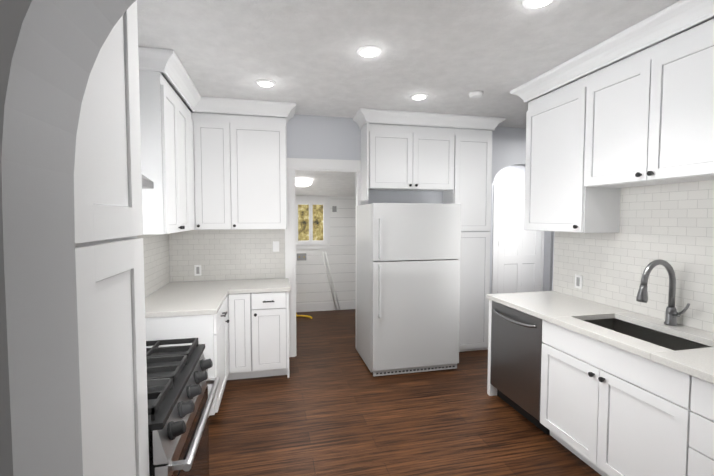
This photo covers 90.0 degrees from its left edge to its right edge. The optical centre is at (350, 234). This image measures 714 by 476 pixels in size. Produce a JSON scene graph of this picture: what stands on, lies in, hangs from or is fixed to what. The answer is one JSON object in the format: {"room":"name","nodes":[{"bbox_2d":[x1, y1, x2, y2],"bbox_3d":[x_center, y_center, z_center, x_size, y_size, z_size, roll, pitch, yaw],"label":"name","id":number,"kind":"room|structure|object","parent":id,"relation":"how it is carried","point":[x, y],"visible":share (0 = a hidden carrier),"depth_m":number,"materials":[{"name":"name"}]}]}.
{"room":"kitchen","nodes":[
{"label":"kitchen","id":0,"kind":"room"},
{"bbox_2d":[0,0,135,475],"bbox_3d":[0.766,0.027,0.925,8.500,3.060,0.200,-1,3,-12],"label":"wall","id":1,"kind":"structure","parent":0,"point":[49,51],"depth_m":0.62,"materials":[{"name":"grey paint"}]},
{"bbox_2d":[295,196,355,303],"bbox_3d":[-0.230,0.118,6.213,2.020,2.400,0.100,-1,3,-12],"label":"wall","id":2,"kind":"structure","parent":0,"point":[312,284],"depth_m":6.14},
{"bbox_2d":[295,197,330,248],"bbox_3d":[-0.669,-0.185,6.053,0.680,0.880,0.060,-1,3,-12],"label":"laundry window","id":3,"kind":"structure","parent":2,"relation":"in","point":[310,243],"depth_m":6.05,"materials":[{"name":"white wood"}]},
{"bbox_2d":[298,205,322,240],"bbox_3d":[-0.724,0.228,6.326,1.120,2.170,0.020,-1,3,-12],"label":"window pane","id":4,"kind":"object","parent":3,"relation":"in","point":[303,222],"depth_m":6.30,"materials":[{"name":"glass"}]},
{"bbox_2d":[296,206,336,261],"bbox_3d":[-0.668,-0.005,6.046,0.885,0.940,0.029,-1,3,-12],"label":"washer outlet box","id":5,"kind":"object","parent":2,"relation":"attached to","point":[301,256],"visible":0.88,"depth_m":6.04,"materials":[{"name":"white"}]},
{"bbox_2d":[296,301,355,311],"bbox_3d":[-0.218,1.249,6.209,1.820,0.140,0.015,-1,3,-12],"label":"baseboard","id":6,"kind":"structure","parent":2,"relation":"attached to","point":[325,306],"depth_m":6.14,"materials":[{"name":"white wood"}]},
{"bbox_2d":[322,252,339,308],"bbox_3d":[-0.332,0.802,6.140,0.327,1.008,0.032,-1,3,-12],"label":"pipes","id":7,"kind":"object","parent":2,"relation":"attached to","point":[329,280],"visible":0.96,"depth_m":6.13,"materials":[{"name":"white plastic"}]},
{"bbox_2d":[295,171,355,195],"bbox_3d":[-0.037,-0.746,5.279,2.020,0.290,1.930,-1,3,-12],"label":"ceiling","id":8,"kind":"structure","parent":0,"point":[331,184],"depth_m":5.19,"materials":[{"name":"white paint"}]},
{"bbox_2d":[295,180,311,186],"bbox_3d":[-0.651,-0.682,4.857,0.260,0.070,0.260,-1,3,-12],"label":"ceiling light","id":9,"kind":"object","parent":8,"relation":"attached to","point":[301,183],"visible":0.83,"depth_m":4.76,"materials":[{"name":"white glass"}]},
{"bbox_2d":[169,108,553,293],"bbox_3d":[1.050,0.015,4.498,6.440,2.760,0.120,-1,3,-12],"label":"wall","id":10,"kind":"structure","parent":0,"point":[319,137],"depth_m":4.18,"materials":[{"name":"white paint"}]},
{"bbox_2d":[203,113,286,229],"bbox_3d":[-1.141,-0.629,3.764,0.920,1.153,0.328,-1,3,-12],"label":"upper cabinet","id":11,"kind":"object","parent":10,"relation":"attached to","point":[205,171],"depth_m":3.62,"materials":[{"name":"white wood"}]},
{"bbox_2d":[203,97,295,118],"bbox_3d":[-0.981,-1.258,3.554,0.872,0.124,0.094,-1,3,-12],"label":"crown molding","id":12,"kind":"structure","parent":11,"relation":"on","point":[210,104],"depth_m":3.54,"materials":[{"name":"white wood"}]},
{"bbox_2d":[285,158,367,356],"bbox_3d":[-0.277,0.274,4.209,1.000,2.270,0.147,-1,3,-12],"label":"trim","id":13,"kind":"structure","parent":10,"relation":"attached to","point":[319,165],"depth_m":4.07,"materials":[{"name":"white wood"}]},
{"bbox_2d":[360,123,453,200],"bbox_3d":[0.666,-0.806,4.146,1.048,0.833,0.329,-1,3,-12],"label":"upper cabinet","id":14,"kind":"object","parent":10,"relation":"attached to","point":[404,158],"visible":1,"depth_m":4.01,"materials":[{"name":"white wood"}]},
{"bbox_2d":[353,108,504,130],"bbox_3d":[0.911,-1.285,4.145,1.723,0.124,0.392,-1,3,-12],"label":"crown molding","id":15,"kind":"structure","parent":14,"relation":"on","point":[362,117],"depth_m":3.99,"materials":[{"name":"white wood"}]},
{"bbox_2d":[208,309,600,475],"bbox_3d":[0.551,1.536,1.991,8.500,0.050,11.000,-1,3,-12],"label":"floor","id":16,"kind":"structure","parent":0,"point":[331,405],"depth_m":2.78,"materials":[{"name":"brown wood"}]},
{"bbox_2d":[74,0,148,475],"bbox_3d":[-0.950,0.180,0.880,0.678,2.758,0.416,-1,3,-12],"label":"tall cabinet","id":17,"kind":"object","parent":16,"relation":"on","point":[109,249],"visible":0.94,"depth_m":0.94,"materials":[{"name":"white wood"}]},
{"bbox_2d":[146,338,219,475],"bbox_3d":[-1.014,1.051,1.513,0.791,0.962,0.764,-1,3,-12],"label":"range","id":18,"kind":"object","parent":16,"relation":"on","point":[180,400],"visible":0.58,"depth_m":1.48,"materials":[{"name":"black metal"}]},
{"bbox_2d":[145,294,236,417],"bbox_3d":[-1.383,1.026,3.010,0.713,0.876,0.750,-1,3,-12],"label":"base cabinet","id":19,"kind":"object","parent":16,"relation":"on","point":[218,332],"depth_m":2.71,"materials":[{"name":"white wood"}]},
{"bbox_2d":[237,291,288,378],"bbox_3d":[-0.957,0.992,3.755,0.595,0.876,0.568,-1,3,-12],"label":"base cabinet","id":20,"kind":"object","parent":16,"relation":"on","point":[242,335],"depth_m":3.49,"materials":[{"name":"white wood"}]},
{"bbox_2d":[145,278,290,317],"bbox_3d":[-1.179,0.554,3.308,1.248,0.038,1.308,-1,3,-12],"label":"countertop","id":21,"kind":"structure","parent":20,"relation":"on","point":[186,298],"depth_m":3.23,"materials":[{"name":"stone"}]},
{"bbox_2d":[296,313,311,318],"bbox_3d":[-0.831,1.257,5.828,0.374,0.154,0.426,-1,3,-12],"label":"hose","id":22,"kind":"object","parent":16,"relation":"on","point":[303,316],"visible":0.29,"depth_m":5.75,"materials":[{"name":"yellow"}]},
{"bbox_2d":[356,203,460,375],"bbox_3d":[0.612,0.549,3.941,0.936,1.744,0.770,-1,3,-12],"label":"fridge","id":23,"kind":"object","parent":16,"relation":"on","point":[408,290],"visible":1,"depth_m":3.62,"materials":[{"name":"white painted metal"},{"name":"grey plastic"}]},
{"bbox_2d":[442,128,491,351],"bbox_3d":[1.417,0.086,4.349,0.486,2.633,0.329,-1,3,-12],"label":"pantry cabinet","id":24,"kind":"object","parent":16,"relation":"on","point":[470,193],"visible":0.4,"depth_m":4.23,"materials":[{"name":"white wood"}]},
{"bbox_2d":[490,301,548,434],"bbox_3d":[1.615,1.030,2.956,0.723,0.872,0.600,-1,3,-12],"label":"dishwasher","id":25,"kind":"object","parent":16,"relation":"on","point":[516,355],"visible":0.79,"depth_m":2.84,"materials":[{"name":"silver metal"}]},
{"bbox_2d":[667,368,713,475],"bbox_3d":[1.947,1.091,1.578,0.673,0.876,0.476,-1,3,-12],"label":"base cabinet","id":26,"kind":"object","parent":16,"relation":"on","point":[690,400],"depth_m":1.67,"materials":[{"name":"white wood"}]},
{"bbox_2d":[486,291,713,383],"bbox_3d":[1.773,0.600,2.302,0.698,0.038,2.006,-1,3,-12],"label":"countertop","id":27,"kind":"structure","parent":26,"relation":"on","point":[569,312],"depth_m":2.27,"materials":[{"name":"stone"}]},
{"bbox_2d":[583,318,710,350],"bbox_3d":[1.787,0.724,2.211,0.407,0.200,0.692,-1,3,-12],"label":"sink basin","id":28,"kind":"object","parent":27,"relation":"in","point":[669,341],"visible":0.04,"depth_m":2.35,"materials":[{"name":"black metal"}]},
{"bbox_2d":[636,259,689,325],"bbox_3d":[1.949,0.373,2.209,0.300,0.423,0.160,-1,3,-12],"label":"faucet","id":29,"kind":"object","parent":27,"relation":"on","point":[672,314],"visible":1,"depth_m":2.25,"materials":[{"name":"silver metal"}]},
{"bbox_2d":[137,0,713,127],"bbox_3d":[0.551,-1.272,1.864,8.500,0.050,11.000,-1,3,-12],"label":"ceiling","id":30,"kind":"structure","parent":0,"point":[447,56],"depth_m":2.41,"materials":[{"name":"white paint"}]},
{"bbox_2d":[255,79,275,86],"bbox_3d":[-0.728,-1.294,3.071,0.175,0.014,0.175,2,3,33],"label":"recessed light","id":31,"kind":"object","parent":30,"relation":"in","point":[260,82],"depth_m":3.05,"materials":[{"name":"white plastic"}]},
{"bbox_2d":[356,45,380,57],"bbox_3d":[0.130,-1.267,2.490,0.175,0.014,0.175,2,3,33],"label":"recessed light","id":32,"kind":"object","parent":30,"relation":"in","point":[369,51],"depth_m":2.46,"materials":[{"name":"white plastic"}]},
{"bbox_2d":[410,93,427,99],"bbox_3d":[0.657,-1.309,3.411,0.175,0.014,0.175,2,3,33],"label":"recessed light","id":33,"kind":"object","parent":30,"relation":"in","point":[418,96],"depth_m":3.38,"materials":[{"name":"white plastic"}]},
{"bbox_2d":[469,90,483,98],"bbox_3d":[1.169,-1.293,3.317,0.130,0.038,0.130,-1,3,-12],"label":"smoke detector","id":34,"kind":"object","parent":30,"relation":"attached to","point":[476,94],"visible":1,"depth_m":3.28,"materials":[{"name":"white plastic"}]},
{"bbox_2d":[522,0,555,8],"bbox_3d":[1.006,-1.240,1.892,0.175,0.014,0.175,2,3,33],"label":"recessed light","id":35,"kind":"object","parent":30,"relation":"in","point":[528,4],"depth_m":1.92,"materials":[{"name":"white plastic"}]},
{"bbox_2d":[490,165,524,293],"bbox_3d":[2.692,-0.045,5.823,2.430,2.760,0.120,-1,3,-12],"label":"wall","id":36,"kind":"structure","parent":0,"point":[514,175],"depth_m":5.68,"materials":[{"name":"white paint"}]},
{"bbox_2d":[492,184,543,293],"bbox_3d":[2.741,0.273,5.774,0.980,2.130,0.020,-1,3,-12],"label":"door","id":37,"kind":"structure","parent":36,"relation":"attached to","point":[517,258],"depth_m":5.74,"materials":[{"name":"white painted wood"}]},
{"bbox_2d":[552,232,708,331],"bbox_3d":[2.205,0.116,2.274,0.140,2.760,2.220,-1,3,-12],"label":"wall","id":38,"kind":"structure","parent":0,"point":[553,266],"depth_m":3.35,"materials":[{"name":"white paint"}]},
{"bbox_2d":[524,72,623,232],"bbox_3d":[1.813,-0.594,2.918,0.338,1.145,0.694,-1,3,-12],"label":"upper cabinet","id":39,"kind":"object","parent":38,"relation":"attached to","point":[560,196],"depth_m":2.79,"materials":[{"name":"white wood"}]},
{"bbox_2d":[510,0,713,102],"bbox_3d":[1.894,-1.201,2.289,0.432,0.124,2.090,-1,3,-12],"label":"crown molding","id":40,"kind":"structure","parent":39,"relation":"on","point":[674,18],"depth_m":2.25,"materials":[{"name":"white wood"}]},
{"bbox_2d":[553,180,713,332],"bbox_3d":[2.113,0.123,2.351,0.001,0.910,2.001,-1,3,-12],"label":"tile backsplash","id":41,"kind":"structure","parent":38,"relation":"attached to","point":[672,224],"depth_m":2.47,"materials":[{"name":"white tile"}]},
{"bbox_2d":[575,274,581,288],"bbox_3d":[1.957,0.408,3.063,0.009,0.115,0.070,-1,3,-12],"label":"outlet","id":42,"kind":"object","parent":41,"relation":"attached to","point":[578,281],"visible":1,"depth_m":3.06,"materials":[{"name":"white plastic"}]},
{"bbox_2d":[592,19,713,187],"bbox_3d":[1.977,-0.728,2.154,0.338,0.808,0.984,-1,3,-12],"label":"upper cabinet","id":43,"kind":"object","parent":38,"relation":"attached to","point":[597,141],"depth_m":2.11,"materials":[{"name":"white wood"}]},
{"bbox_3d":[-1.654,0.122,2.142,0.160,2.760,3.590,-1,3,-12],"label":"wall","id":44,"kind":"structure","parent":0,"visible":0},
{"bbox_2d":[142,175,153,188],"bbox_3d":[-1.170,-0.717,1.399,0.484,1.011,0.760,-1,3,-12],"label":"range hood","id":45,"kind":"object","parent":44,"relation":"attached to","point":[147,183],"visible":0.1,"depth_m":1.77,"materials":[{"name":"silver metal"}]},
{"bbox_2d":[137,234,172,296],"bbox_3d":[-1.781,0.260,3.139,0.002,0.563,1.352,-1,3,-12],"label":"tile backsplash","id":46,"kind":"structure","parent":44,"relation":"attached to","point":[158,265],"depth_m":3.38,"materials":[{"name":"white tile"}]},
{"bbox_2d":[139,70,202,234],"bbox_3d":[-1.565,-0.595,3.020,0.393,1.153,0.990,-1,3,-12],"label":"upper cabinet","id":47,"kind":"object","parent":44,"relation":"attached to","point":[171,134],"depth_m":2.69,"materials":[{"name":"white wood"}]},
{"bbox_2d":[138,47,158,71],"bbox_3d":[-1.496,-1.208,2.452,0.300,0.124,0.094,-1,3,-12],"label":"crown molding","id":48,"kind":"structure","parent":47,"relation":"on","point":[144,53],"depth_m":2.47,"materials":[{"name":"white wood"}]},
{"bbox_2d":[152,48,203,112],"bbox_3d":[-1.392,-1.232,2.970,0.122,0.124,1.064,-1,3,-12],"label":"crown molding","id":49,"kind":"structure","parent":47,"relation":"on","point":[167,63],"depth_m":2.74,"materials":[{"name":"white wood"}]},
{"bbox_2d":[169,229,284,281],"bbox_3d":[-1.310,0.224,3.933,1.196,0.563,0.002,-1,3,-12],"label":"tile backsplash","id":50,"kind":"structure","parent":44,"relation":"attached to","point":[230,254],"depth_m":3.92,"materials":[{"name":"white tile"}]},
{"bbox_2d":[194,265,201,275],"bbox_3d":[-1.648,0.392,3.861,0.070,0.115,0.009,-1,3,-12],"label":"outlet","id":51,"kind":"object","parent":50,"relation":"attached to","point":[197,270],"depth_m":3.86,"materials":[{"name":"white plastic"}]},
{"bbox_2d":[273,241,278,251],"bbox_3d":[-0.837,0.140,4.026,0.070,0.115,0.007,-1,3,-12],"label":"light switch","id":52,"kind":"object","parent":50,"relation":"attached to","point":[275,243],"depth_m":4.02,"materials":[{"name":"white plastic"}]}
]}

